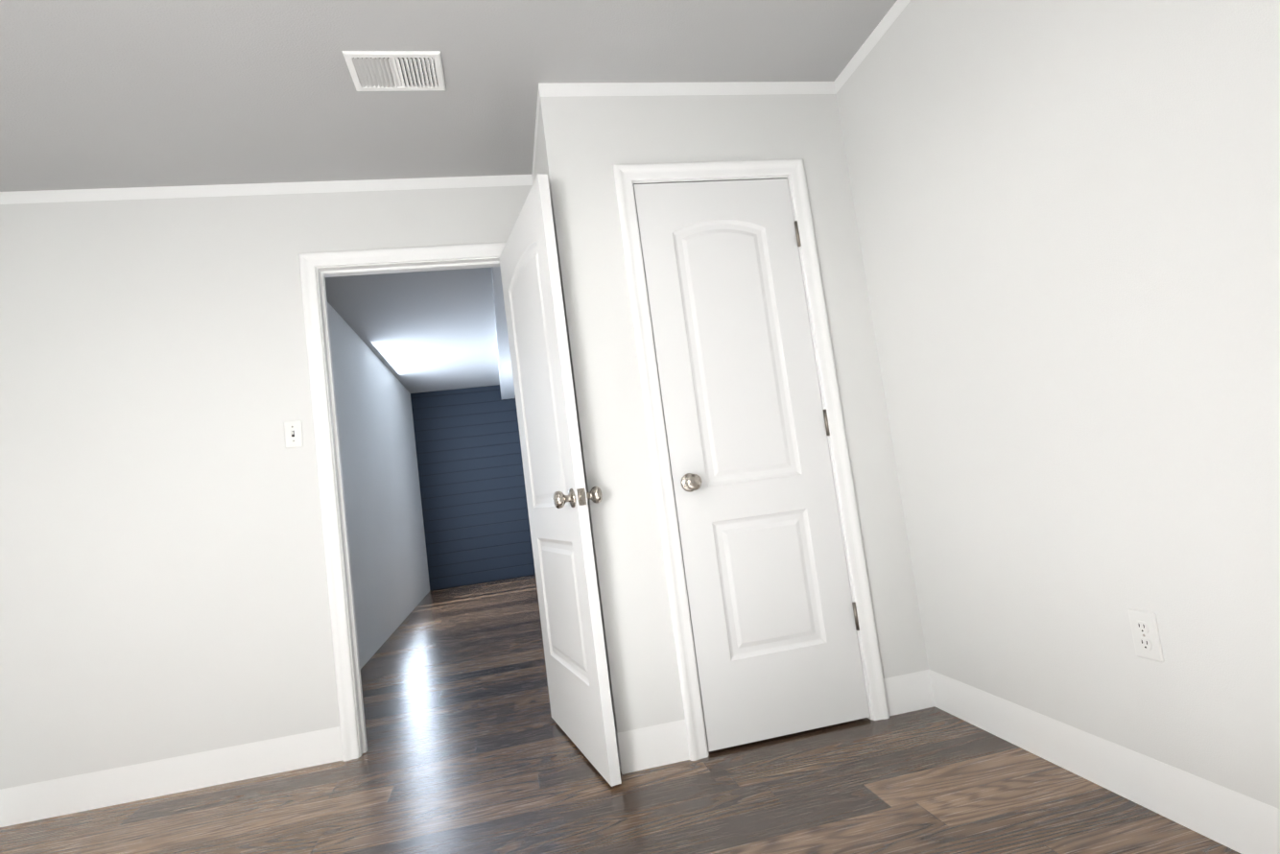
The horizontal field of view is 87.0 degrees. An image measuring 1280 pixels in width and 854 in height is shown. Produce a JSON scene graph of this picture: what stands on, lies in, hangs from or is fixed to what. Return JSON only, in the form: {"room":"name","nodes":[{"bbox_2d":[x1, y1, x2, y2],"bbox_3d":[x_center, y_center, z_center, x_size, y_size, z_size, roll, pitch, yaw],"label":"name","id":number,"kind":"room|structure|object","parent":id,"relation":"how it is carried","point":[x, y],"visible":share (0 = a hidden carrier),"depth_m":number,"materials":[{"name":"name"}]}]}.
{"room":"empty bedroom","nodes":[
{"label":"empty bedroom","id":0,"kind":"room"},
{"bbox_2d":[0,174,532,789],"bbox_3d":[-0.869,0.092,2.989,3.403,2.440,0.120,-6,-5,-12],"label":"wall","id":1,"kind":"structure","parent":0,"point":[163,585],"depth_m":2.71,"materials":[{"name":"paint"}]},
{"bbox_2d":[0,819,3,827],"bbox_3d":[-2.022,1.210,0.681,0.016,0.134,3.737,-6,-5,-12],"label":"baseboard","id":2,"kind":"structure","parent":1,"relation":"attached to","point":[1,820],"depth_m":2.49,"materials":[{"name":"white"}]},
{"bbox_2d":[0,726,342,827],"bbox_3d":[-1.781,1.345,2.619,1.178,0.134,0.016,-6,-5,-12],"label":"baseboard","id":3,"kind":"structure","parent":1,"relation":"attached to","point":[60,796],"depth_m":2.60,"materials":[{"name":"white wood"}]},
{"bbox_2d":[0,174,529,204],"bbox_3d":[-1.558,-1.031,2.935,2.231,0.052,0.033,-6,-5,-12],"label":"crown molding","id":4,"kind":"structure","parent":1,"relation":"attached to","point":[248,189],"depth_m":2.90,"materials":[{"name":"white wood"}]},
{"bbox_2d":[283,419,303,448],"bbox_3d":[-1.448,0.028,2.812,0.070,0.115,0.019,-6,-5,-12],"label":"light switch","id":5,"kind":"object","parent":1,"relation":"attached to","point":[293,435],"visible":1,"depth_m":2.81,"materials":[{"name":"white plastic"}]},
{"bbox_2d":[298,242,505,761],"bbox_3d":[-0.884,0.256,2.968,0.946,2.116,0.158,-6,-5,-12],"label":"door frame","id":6,"kind":"structure","parent":1,"relation":"attached to","point":[316,269],"depth_m":2.85,"materials":[{"name":"white wood"}]},
{"bbox_2d":[498,173,621,786],"bbox_3d":[-0.348,0.186,2.604,0.164,2.032,0.827,-5,-5,-22],"label":"door","id":7,"kind":"structure","parent":6,"relation":"attached to","point":[558,496],"depth_m":2.44,"materials":[{"name":"white wood"}]},
{"bbox_2d":[327,302,429,668],"bbox_3d":[-2.239,0.492,5.586,0.120,2.440,5.554,-6,-5,-12],"label":"wall","id":8,"kind":"structure","parent":0,"point":[390,573],"depth_m":5.54,"materials":[{"name":"paint"}]},
{"bbox_2d":[0,0,897,393],"bbox_3d":[0.239,-1.176,4.857,6.828,0.100,10.720,-6,-5,-12],"label":"ceiling","id":9,"kind":"structure","parent":0,"point":[96,94],"depth_m":2.38,"materials":[{"name":"paint"}]},
{"bbox_2d":[342,50,446,91],"bbox_3d":[-0.824,-1.202,2.287,0.303,0.012,0.208,-6,-5,-12],"label":"ceiling vent","id":10,"kind":"object","parent":9,"relation":"in","point":[393,70],"visible":1,"depth_m":2.27,"materials":[{"name":"white metal"}]},
{"bbox_2d":[491,266,515,399],"bbox_3d":[-1.173,-0.754,5.932,0.165,0.190,5.552,-6,-5,-12],"label":"beam","id":11,"kind":"structure","parent":9,"relation":"attached to","point":[507,386],"depth_m":5.48,"materials":[{"name":"white paint"}]},
{"bbox_2d":[410,384,535,591],"bbox_3d":[-1.293,0.634,8.662,3.170,2.440,0.120,-6,-5,-12],"label":"wall","id":12,"kind":"structure","parent":0,"point":[475,514],"depth_m":8.43,"materials":[{"name":"blue wood"}]},
{"bbox_2d":[533,82,646,733],"bbox_3d":[-0.232,-0.015,2.704,0.100,2.440,0.701,-6,-5,-12],"label":"wall","id":13,"kind":"structure","parent":0,"point":[555,157],"depth_m":2.37,"materials":[{"name":"paint"}]},
{"bbox_2d":[529,111,539,185],"bbox_3d":[-0.421,-1.189,2.816,0.033,0.052,0.630,-6,-5,-12],"label":"crown molding","id":14,"kind":"structure","parent":13,"relation":"attached to","point":[536,118],"depth_m":2.88,"materials":[{"name":"white wood"}]},
{"bbox_2d":[615,728,633,774],"bbox_3d":[-0.138,1.131,2.604,0.037,0.134,0.717,-6,-5,-12],"label":"baseboard","id":15,"kind":"structure","parent":13,"relation":"attached to","point":[625,755],"depth_m":2.26,"materials":[{"name":"white wood"}]},
{"bbox_2d":[0,574,1240,853],"bbox_3d":[0.483,1.324,4.524,7.388,0.080,11.280,-6,-5,-12],"label":"floor","id":16,"kind":"structure","parent":0,"point":[472,747],"depth_m":2.17,"materials":[{"name":"brown wood"}]},
{"bbox_2d":[567,81,928,727],"bbox_3d":[0.398,-0.111,2.530,1.077,2.440,0.100,-6,-5,-12],"label":"wall","id":17,"kind":"structure","parent":0,"point":[611,131],"depth_m":2.51,"materials":[{"name":"paint"}]},
{"bbox_2d":[536,81,832,111],"bbox_3d":[0.195,-1.288,2.586,1.162,0.052,0.033,-6,-5,-12],"label":"crown molding","id":18,"kind":"structure","parent":17,"relation":"attached to","point":[568,89],"depth_m":2.56,"materials":[{"name":"white wood"}]},
{"bbox_2d":[613,159,889,760],"bbox_3d":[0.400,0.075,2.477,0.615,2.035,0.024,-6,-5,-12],"label":"door frame","id":19,"kind":"structure","parent":17,"relation":"attached to","point":[655,354],"depth_m":2.46,"materials":[{"name":"white wood"}]},
{"bbox_2d":[633,178,869,751],"bbox_3d":[0.400,0.078,2.477,0.630,2.032,0.164,-6,-5,-12],"label":"closet door","id":20,"kind":"structure","parent":17,"relation":"in","point":[774,620],"depth_m":2.46,"materials":[{"name":"white wood"}]},
{"bbox_2d":[836,0,1279,808],"bbox_3d":[1.209,-0.306,1.478,0.120,2.440,3.946,-6,-5,-12],"label":"wall","id":21,"kind":"structure","parent":0,"point":[1067,213],"depth_m":1.68,"materials":[{"name":"paint"}]},
{"bbox_2d":[832,0,910,94],"bbox_3d":[1.074,-1.516,1.258,0.033,0.052,3.010,-6,-5,-12],"label":"crown molding","id":22,"kind":"structure","parent":21,"relation":"attached to","point":[898,7],"depth_m":2.43,"materials":[{"name":"white wood"}]},
{"bbox_2d":[917,669,1279,853],"bbox_3d":[1.369,0.802,1.042,0.016,0.134,3.005,-6,-5,-12],"label":"baseboard","id":23,"kind":"structure","parent":21,"relation":"attached to","point":[1232,819],"depth_m":1.71,"materials":[{"name":"white wood"}]},
{"bbox_2d":[1127,608,1163,662],"bbox_3d":[1.205,0.497,1.609,0.008,0.115,0.070,-6,-5,-12],"label":"electrical outlet","id":24,"kind":"object","parent":21,"relation":"attached to","point":[1145,631],"visible":1,"depth_m":1.60,"materials":[{"name":"white plastic"}]}
]}

